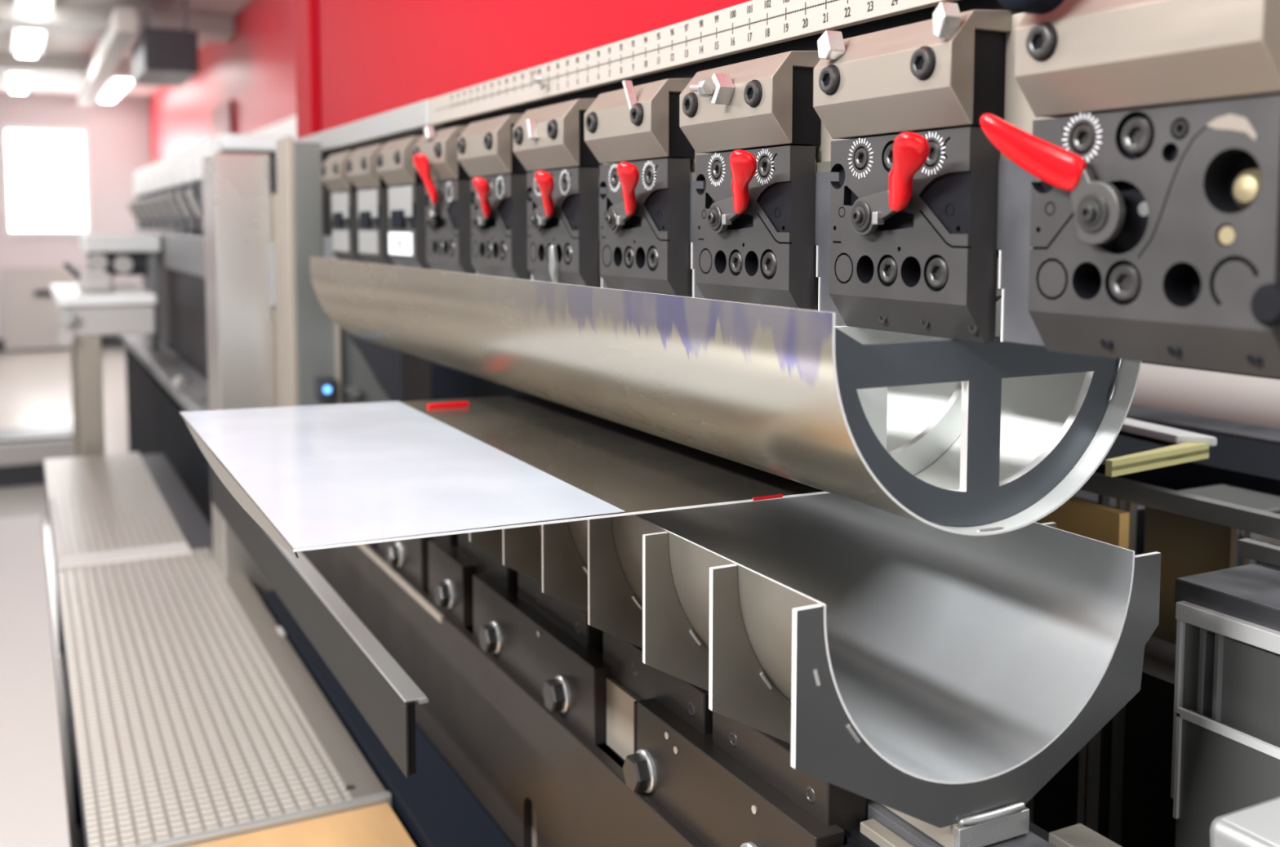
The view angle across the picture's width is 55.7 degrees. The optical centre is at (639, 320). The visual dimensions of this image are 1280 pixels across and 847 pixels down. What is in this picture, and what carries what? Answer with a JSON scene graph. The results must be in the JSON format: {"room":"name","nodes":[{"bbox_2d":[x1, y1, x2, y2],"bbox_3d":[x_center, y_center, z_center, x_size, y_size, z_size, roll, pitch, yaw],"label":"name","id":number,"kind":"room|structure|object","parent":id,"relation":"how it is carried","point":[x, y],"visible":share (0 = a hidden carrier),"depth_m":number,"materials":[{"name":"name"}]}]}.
{"room":"metal workshop","nodes":[
{"label":"metal workshop","id":0,"kind":"room"},
{"bbox_2d":[0,346,128,846],"bbox_3d":[-2.812,0.927,4.151,7.700,0.100,16.800,-2,5,-27],"label":"floor","id":1,"kind":"structure","parent":0,"point":[36,385],"depth_m":7.85,"materials":[{"name":"concrete"}]},
{"bbox_2d":[0,514,71,846],"bbox_3d":[-1.401,0.807,1.851,0.930,0.500,2.050,-2,5,-27],"label":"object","id":2,"kind":"structure","parent":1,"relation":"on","point":[34,805],"depth_m":1.79,"materials":[{"name":"grey paint"}]},
{"bbox_2d":[0,423,74,487],"bbox_3d":[-3.340,0.659,5.549,1.450,0.215,0.400,-2,5,-27],"label":"pallet","id":3,"kind":"object","parent":1,"relation":"on","point":[24,451],"visible":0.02,"depth_m":5.62,"materials":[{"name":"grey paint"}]},
{"bbox_2d":[49,282,156,457],"bbox_3d":[-1.813,0.386,4.097,0.282,0.988,0.930,-2,5,-27],"label":"support stand","id":4,"kind":"object","parent":1,"relation":"on","point":[127,308],"visible":0.76,"depth_m":3.70,"materials":[{"name":"white paint"}]},
{"bbox_2d":[62,262,114,292],"bbox_3d":[-1.808,-0.148,3.962,0.146,0.097,0.300,-2,5,-27],"label":"box","id":5,"kind":"object","parent":4,"relation":"on","point":[89,281],"visible":1,"depth_m":3.85,"materials":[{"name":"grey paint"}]},
{"bbox_2d":[44,451,391,846],"bbox_3d":[-1.019,0.741,2.509,0.334,0.528,2.522,-2,5,-27],"label":"platform","id":6,"kind":"object","parent":1,"relation":"on","point":[195,718],"visible":0.93,"depth_m":1.81,"materials":[{"name":"metal"}]},
{"bbox_2d":[201,151,281,600],"bbox_3d":[-0.775,0.344,2.407,0.121,1.337,0.190,-2,5,-27],"label":"column","id":7,"kind":"structure","parent":1,"relation":"on","point":[240,207],"depth_m":2.32,"materials":[{"name":"silver metal"}]},
{"bbox_2d":[120,133,404,528],"bbox_3d":[-1.519,0.115,4.469,0.550,1.470,3.300,-2,5,-27],"label":"frame","id":8,"kind":"object","parent":1,"relation":"on","point":[156,424],"visible":0.3,"depth_m":4.02,"materials":[{"name":"white paint"}]},
{"bbox_2d":[79,234,160,350],"bbox_3d":[-2.009,-0.113,4.690,0.265,0.440,0.430,-2,5,-27],"label":"machine part","id":9,"kind":"object","parent":8,"relation":"attached to","point":[114,254],"visible":0.95,"depth_m":4.55,"materials":[{"name":"white paint"}]},
{"bbox_2d":[126,181,142,229],"bbox_3d":[-2.293,-0.526,5.554,0.114,0.218,0.180,-2,5,-27],"label":"clamp","id":10,"kind":"object","parent":8,"relation":"on","point":[135,184],"visible":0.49,"depth_m":5.51,"materials":[{"name":"grey metal"}]},
{"bbox_2d":[131,179,149,230],"bbox_3d":[-2.170,-0.507,5.314,0.114,0.218,0.180,-2,5,-27],"label":"clamp","id":11,"kind":"object","parent":8,"relation":"on","point":[141,183],"visible":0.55,"depth_m":5.28,"materials":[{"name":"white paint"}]},
{"bbox_2d":[137,177,155,230],"bbox_3d":[-2.047,-0.489,5.075,0.114,0.218,0.180,-2,5,-27],"label":"clamp","id":12,"kind":"object","parent":8,"relation":"on","point":[147,181],"visible":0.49,"depth_m":5.03,"materials":[{"name":"grey metal"}]},
{"bbox_2d":[142,174,162,230],"bbox_3d":[-1.924,-0.470,4.835,0.114,0.218,0.180,-2,5,-27],"label":"clamp","id":13,"kind":"object","parent":8,"relation":"on","point":[153,180],"visible":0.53,"depth_m":4.79,"materials":[{"name":"grey metal"}]},
{"bbox_2d":[149,172,170,231],"bbox_3d":[-1.800,-0.451,4.596,0.114,0.218,0.180,-2,5,-27],"label":"clamp","id":14,"kind":"object","parent":8,"relation":"on","point":[161,177],"visible":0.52,"depth_m":4.55,"materials":[{"name":"grey metal"}]},
{"bbox_2d":[157,168,178,231],"bbox_3d":[-1.677,-0.432,4.356,0.114,0.218,0.180,-2,5,-27],"label":"clamp","id":15,"kind":"object","parent":8,"relation":"on","point":[169,175],"visible":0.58,"depth_m":4.31,"materials":[{"name":"grey metal"}]},
{"bbox_2d":[165,165,188,231],"bbox_3d":[-1.554,-0.413,4.117,0.114,0.218,0.180,-2,5,-27],"label":"clamp","id":16,"kind":"object","parent":8,"relation":"on","point":[177,211],"visible":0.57,"depth_m":4.07,"materials":[{"name":"grey metal"}]},
{"bbox_2d":[171,375,190,393],"bbox_3d":[-1.209,0.170,3.196,0.044,0.044,0.050,-2,5,-27],"label":"pipe fitting","id":17,"kind":"object","parent":8,"relation":"attached to","point":[180,384],"visible":1,"depth_m":3.18,"materials":[{"name":"silver metal"}]},
{"bbox_2d":[174,161,199,231],"bbox_3d":[-1.431,-0.394,3.877,0.114,0.218,0.180,-2,5,-27],"label":"clamp","id":18,"kind":"object","parent":8,"relation":"on","point":[188,169],"visible":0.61,"depth_m":3.83,"materials":[{"name":"grey metal"}]},
{"bbox_2d":[185,158,204,231],"bbox_3d":[-1.308,-0.376,3.637,0.114,0.218,0.180,-2,5,-27],"label":"clamp","id":19,"kind":"object","parent":8,"relation":"on","point":[197,206],"visible":0.38,"depth_m":3.62,"materials":[{"name":"grey metal"}]},
{"bbox_2d":[187,802,416,846],"bbox_3d":[-0.260,0.865,1.020,0.333,0.516,0.826,-2,5,-27],"label":"plywood board","id":20,"kind":"object","parent":1,"relation":"on","point":[375,825],"visible":1,"depth_m":1.37,"materials":[{"name":"brown wood"}]},
{"bbox_2d":[210,136,1279,846],"bbox_3d":[0.005,0.388,1.442,0.708,1.399,2.300,-2,5,-27],"label":"press brake","id":21,"kind":"object","parent":1,"relation":"on","point":[540,725],"depth_m":1.27,"materials":[{"name":"grey metal"}]},
{"bbox_2d":[323,385,331,393],"bbox_3d":[-0.571,0.126,2.215,0.014,0.014,0.006,-2,5,-27],"label":"lamp","id":22,"kind":"object","parent":21,"relation":"attached to","point":[326,388],"depth_m":2.21,"materials":[{"name":"blue plastic"}]},
{"bbox_2d":[293,0,1055,257],"bbox_3d":[-0.074,-0.670,1.318,0.085,1.170,2.700,-2,5,-27],"label":"beam","id":23,"kind":"structure","parent":21,"relation":"attached to","point":[368,73],"depth_m":1.41,"materials":[{"name":"metal"}]},
{"bbox_2d":[320,150,364,262],"bbox_3d":[-0.508,-0.192,2.089,0.072,0.193,0.194,-2,5,-27],"label":"clamp","id":24,"kind":"object","parent":23,"relation":"attached to","point":[344,217],"visible":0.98,"depth_m":2.03,"materials":[{"name":"silver metal"}]},
{"bbox_2d":[346,143,395,265],"bbox_3d":[-0.425,-0.179,1.927,0.072,0.193,0.194,-2,5,-27],"label":"clamp","id":25,"kind":"object","parent":23,"relation":"attached to","point":[361,166],"visible":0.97,"depth_m":1.87,"materials":[{"name":"silver metal"}]},
{"bbox_2d":[376,135,432,269],"bbox_3d":[-0.341,-0.167,1.765,0.072,0.193,0.194,-2,5,-27],"label":"clamp","id":26,"kind":"object","parent":23,"relation":"attached to","point":[407,233],"visible":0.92,"depth_m":1.70,"materials":[{"name":"silver metal"}]},
{"bbox_2d":[413,125,476,274],"bbox_3d":[-0.267,-0.154,1.599,0.078,0.193,0.199,-2,5,-22],"label":"clamp","id":27,"kind":"object","parent":23,"relation":"attached to","point":[446,180],"visible":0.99,"depth_m":1.54,"materials":[{"name":"silver metal"}]},
{"bbox_2d":[423,125,434,140],"bbox_3d":[-0.271,-0.240,1.557,0.010,0.018,0.015,-2,5,-27],"label":"chip","id":28,"kind":"object","parent":27,"relation":"on","point":[428,131],"visible":1,"depth_m":1.55,"materials":[{"name":"silver metal"}]},
{"bbox_2d":[457,113,533,279],"bbox_3d":[-0.182,-0.141,1.437,0.075,0.193,0.199,-2,5,-22],"label":"clamp","id":29,"kind":"object","parent":23,"relation":"attached to","point":[499,185],"visible":0.96,"depth_m":1.37,"materials":[{"name":"silver metal"}]},
{"bbox_2d":[529,69,545,89],"bbox_3d":[-0.113,-0.263,1.321,0.012,0.024,0.034,-2,5,-21],"label":"wire hook","id":30,"kind":"object","parent":23,"relation":"hanging from","point":[533,79],"visible":1,"depth_m":1.31,"materials":[{"name":"silver metal"}]},
{"bbox_2d":[512,98,602,287],"bbox_3d":[-0.099,-0.128,1.274,0.075,0.193,0.199,-2,5,-22],"label":"clamp","id":31,"kind":"object","parent":23,"relation":"attached to","point":[563,203],"visible":0.96,"depth_m":1.21,"materials":[{"name":"silver metal"}]},
{"bbox_2d":[524,119,538,139],"bbox_3d":[-0.110,-0.195,1.231,0.009,0.020,0.016,-2,5,-27],"label":"clip","id":32,"kind":"object","parent":31,"relation":"attached to","point":[531,124],"visible":1,"depth_m":1.23,"materials":[{"name":"silver metal"}]},
{"bbox_2d":[549,244,559,281],"bbox_3d":[-0.088,-0.058,1.238,0.006,0.038,0.014,-2,5,-27],"label":"metal sliver","id":33,"kind":"object","parent":31,"relation":"attached to","point":[553,259],"visible":1,"depth_m":1.24,"materials":[{"name":"silver metal"}]},
{"bbox_2d":[584,78,694,297],"bbox_3d":[-0.015,-0.115,1.112,0.075,0.193,0.199,-2,5,-22],"label":"clamp","id":34,"kind":"object","parent":23,"relation":"attached to","point":[644,195],"visible":0.97,"depth_m":1.05,"materials":[{"name":"silver metal"}]},
{"bbox_2d":[622,80,637,111],"bbox_3d":[-0.008,-0.192,1.035,0.008,0.028,0.017,-2,5,-27],"label":"metal sliver","id":35,"kind":"object","parent":34,"relation":"attached to","point":[628,85],"visible":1,"depth_m":1.03,"materials":[{"name":"silver metal"}]},
{"bbox_2d":[310,256,1142,535],"bbox_3d":[-0.092,0.013,1.347,0.251,0.141,1.367,-2,5,-27],"label":"die","id":36,"kind":"object","parent":34,"relation":"hanging from","point":[952,435],"visible":0.91,"depth_m":0.83,"materials":[{"name":"silver metal"}]},
{"bbox_2d":[679,50,820,310],"bbox_3d":[0.068,-0.102,0.950,0.075,0.193,0.199,-2,5,-22],"label":"clamp","id":37,"kind":"object","parent":23,"relation":"attached to","point":[753,193],"visible":0.94,"depth_m":0.89,"materials":[{"name":"silver metal"}]},
{"bbox_2d":[688,77,715,97],"bbox_3d":[0.047,-0.177,0.924,0.014,0.014,0.022,-2,5,-27],"label":"screw","id":38,"kind":"object","parent":37,"relation":"attached to","point":[705,87],"visible":1,"depth_m":0.92,"materials":[{"name":"silver metal"}]},
{"bbox_2d":[711,72,734,104],"bbox_3d":[0.061,-0.171,0.893,0.013,0.023,0.014,-2,5,-27],"label":"bolt","id":39,"kind":"object","parent":37,"relation":"attached to","point":[725,87],"visible":1,"depth_m":0.89,"materials":[{"name":"silver metal"}]},
{"bbox_2d":[813,9,1011,342],"bbox_3d":[0.151,-0.090,0.787,0.075,0.193,0.199,-2,5,-22],"label":"clamp","id":40,"kind":"object","parent":23,"relation":"attached to","point":[906,206],"visible":0.99,"depth_m":0.73,"materials":[{"name":"silver metal"}]},
{"bbox_2d":[817,30,845,60],"bbox_3d":[0.124,-0.178,0.785,0.013,0.018,0.015,-2,5,-27],"label":"bolt","id":41,"kind":"object","parent":40,"relation":"on","point":[831,46],"visible":1,"depth_m":0.78,"materials":[{"name":"silver metal"}]},
{"bbox_2d":[932,1,961,39],"bbox_3d":[0.174,-0.170,0.688,0.013,0.020,0.011,-2,5,-27],"label":"bolt","id":42,"kind":"object","parent":40,"relation":"on","point":[947,17],"visible":1,"depth_m":0.68,"materials":[{"name":"silver metal"}]},
{"bbox_2d":[979,0,1279,378],"bbox_3d":[0.240,-0.089,0.613,0.089,0.219,0.216,-2,5,-27],"label":"clamp","id":43,"kind":"object","parent":23,"relation":"attached to","point":[1140,221],"visible":1,"depth_m":0.59,"materials":[{"name":"silver metal"}]},
{"bbox_2d":[467,493,1161,846],"bbox_3d":[0.028,0.216,1.144,0.299,0.174,0.866,-2,5,-27],"label":"die","id":44,"kind":"object","parent":21,"relation":"on","point":[941,679],"visible":0.67,"depth_m":0.86,"materials":[{"name":"metal"}]},
{"bbox_2d":[179,394,830,557],"bbox_3d":[-0.142,0.120,1.128,0.476,0.020,0.616,-2,5,-27],"label":"sheet metal blank","id":45,"kind":"object","parent":44,"relation":"on","point":[312,477],"visible":0.91,"depth_m":1.00,"materials":[{"name":"metal"}]},
{"bbox_2d":[1025,537,1279,846],"bbox_3d":[0.499,0.654,1.001,0.198,0.938,0.730,-2,5,-27],"label":"storage rack","id":46,"kind":"object","parent":1,"relation":"on","point":[1198,742],"visible":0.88,"depth_m":0.94,"materials":[{"name":"grey metal"}]},
{"bbox_2d":[1035,497,1129,548],"bbox_3d":[0.413,0.249,1.216,0.013,0.152,0.174,-2,5,-27],"label":"plywood sheet","id":47,"kind":"object","parent":46,"relation":"on","point":[1109,525],"visible":0.14,"depth_m":1.16,"materials":[{"name":"brown wood"}]},
{"bbox_2d":[1097,417,1217,476],"bbox_3d":[0.434,0.112,1.210,0.195,0.020,0.265,-2,5,-27],"label":"bracket","id":48,"kind":"object","parent":46,"relation":"on","point":[1139,446],"visible":0.5,"depth_m":1.13,"materials":[{"name":"pale yellow paint"},{"name":"white paint"}]},
{"bbox_2d":[1079,471,1279,539],"bbox_3d":[0.561,0.177,0.978,0.015,0.018,0.800,-2,5,-27],"label":"rail","id":49,"kind":"object","parent":46,"relation":"on","point":[1260,522],"visible":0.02,"depth_m":1.09,"materials":[{"name":"grey metal"}]},
{"bbox_2d":[1094,419,1279,495],"bbox_3d":[0.599,0.308,1.403,0.080,0.365,1.700,-2,5,-27],"label":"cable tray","id":50,"kind":"object","parent":1,"relation":"on","point":[1245,463],"visible":0.02,"depth_m":1.30,"materials":[{"name":"black paint"}]},
{"bbox_2d":[1071,484,1279,644],"bbox_3d":[0.540,0.333,1.290,0.130,0.334,1.250,-2,5,-27],"label":"support frame","id":51,"kind":"object","parent":50,"relation":"attached to","point":[1188,545],"visible":0.12,"depth_m":1.19,"materials":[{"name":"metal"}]},
{"bbox_2d":[1126,404,1279,444],"bbox_3d":[0.688,0.133,1.435,0.080,0.020,1.700,-2,5,-27],"label":"slide rail","id":52,"kind":"object","parent":50,"relation":"attached to","point":[1206,424],"visible":0.13,"depth_m":1.44,"materials":[{"name":"grey metal"}]},
{"bbox_3d":[1.056,0.651,1.834,0.300,0.814,2.600,-2,5,-27],"label":"stand","id":53,"kind":"object","parent":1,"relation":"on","visible":0},
{"bbox_2d":[1131,361,1279,427],"bbox_3d":[1.143,0.188,1.560,0.150,0.150,2.300,-2,5,-27],"label":"roll","id":54,"kind":"object","parent":53,"relation":"on","point":[1236,397],"visible":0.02,"depth_m":1.91,"materials":[{"name":"grey metal"}]},
{"bbox_2d":[0,92,152,338],"bbox_3d":[-7.440,-0.881,10.872,5.700,2.450,0.200,-2,5,-27],"label":"wall","id":55,"kind":"structure","parent":0,"point":[119,138],"depth_m":11.80,"materials":[{"name":"grey paint"}]},
{"bbox_2d":[1,266,82,350],"bbox_3d":[-5.732,-0.125,11.657,0.700,0.780,0.070,-2,5,-27],"label":"door","id":56,"kind":"structure","parent":55,"relation":"in","point":[30,308],"depth_m":11.60,"materials":[{"name":"grey paint"}]},
{"bbox_2d":[1,124,91,235],"bbox_3d":[-5.700,-1.343,11.653,0.740,1.030,0.144,-2,5,-27],"label":"window","id":57,"kind":"structure","parent":55,"relation":"in","point":[45,192],"depth_m":11.70,"materials":[{"name":"white paint"}]},
{"bbox_2d":[0,334,128,351],"bbox_3d":[-7.388,0.289,10.861,5.700,0.120,0.030,-2,5,-27],"label":"baseboard","id":58,"kind":"structure","parent":55,"relation":"attached to","point":[112,340],"depth_m":11.93,"materials":[{"name":"grey paint"}]},
{"bbox_2d":[0,0,249,98],"bbox_3d":[-2.812,-1.640,3.949,7.700,0.150,16.800,-2,5,-27],"label":"ceiling","id":59,"kind":"structure","parent":0,"point":[55,43],"depth_m":8.41,"materials":[{"name":"white paint"}]},
{"bbox_2d":[6,73,31,93],"bbox_3d":[-5.102,-1.997,9.957,0.190,0.080,1.800,-2,5,-27],"label":"ceiling light","id":60,"kind":"object","parent":59,"relation":"attached to","point":[16,82],"visible":0.56,"depth_m":10.04,"materials":[{"name":"white paint"}]},
{"bbox_2d":[10,73,27,93],"bbox_3d":[-5.102,-1.972,9.959,0.130,0.030,1.800,-2,5,-27],"label":"diffuser","id":61,"kind":"object","parent":60,"relation":"attached to","point":[19,82],"depth_m":10.05,"materials":[{"name":"white plastic"}]},
{"bbox_2d":[11,29,46,57],"bbox_3d":[-3.984,-1.834,7.879,0.180,0.080,1.306,-2,5,-28],"label":"ceiling light","id":62,"kind":"object","parent":59,"relation":"attached to","point":[27,43],"depth_m":7.87,"materials":[{"name":"white paint"}]},
{"bbox_2d":[15,0,53,13],"bbox_3d":[-3.247,-1.725,6.492,0.176,0.080,0.475,-2,5,-28],"label":"ceiling light","id":63,"kind":"object","parent":59,"relation":"attached to","point":[39,6],"depth_m":6.53,"materials":[{"name":"white paint"}]},
{"bbox_2d":[0,51,132,79],"bbox_3d":[-6.100,-1.836,8.161,5.690,0.120,0.300,-2,5,-27],"label":"trim","id":64,"kind":"structure","parent":59,"relation":"attached to","point":[10,63],"depth_m":8.93,"materials":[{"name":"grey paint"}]},
{"bbox_2d":[77,7,137,106],"bbox_3d":[-3.718,-1.743,8.377,0.120,0.120,4.500,-2,5,-27],"label":"ceiling light","id":65,"kind":"object","parent":59,"relation":"attached to","point":[122,28],"visible":1,"depth_m":7.36,"materials":[{"name":"white"}]},
{"bbox_2d":[97,78,132,102],"bbox_3d":[-4.490,-2.035,10.437,0.180,0.080,2.503,-2,5,-28],"label":"ceiling light","id":66,"kind":"object","parent":59,"relation":"attached to","point":[114,88],"visible":0.54,"depth_m":10.53,"materials":[{"name":"white paint"}]},
{"bbox_2d":[130,0,199,87],"bbox_3d":[-2.690,-1.579,6.834,0.274,0.425,0.800,-2,5,-27],"label":"heater","id":67,"kind":"object","parent":59,"relation":"hanging from","point":[162,57],"visible":1,"depth_m":6.52,"materials":[{"name":"grey paint"}]},
{"bbox_2d":[148,0,296,163],"bbox_3d":[-2.490,-1.487,7.620,0.200,0.730,10.000,-2,5,-27],"label":"wall","id":68,"kind":"structure","parent":0,"point":[255,68],"depth_m":7.10,"materials":[{"name":"red paint"}]},
{"bbox_2d":[0,0,235,43],"bbox_3d":[-5.029,-1.672,6.075,5.690,0.120,0.400,-2,5,-27],"label":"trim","id":69,"kind":"structure","parent":68,"relation":"attached to","point":[64,16],"depth_m":6.96,"materials":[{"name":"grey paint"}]},
{"bbox_2d":[210,99,234,137],"bbox_3d":[-2.663,-1.200,7.723,0.024,0.340,0.800,-2,5,-27],"label":"wall panel","id":70,"kind":"object","parent":68,"relation":"attached to","point":[222,116],"visible":0.64,"depth_m":7.59,"materials":[{"name":"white paint"}]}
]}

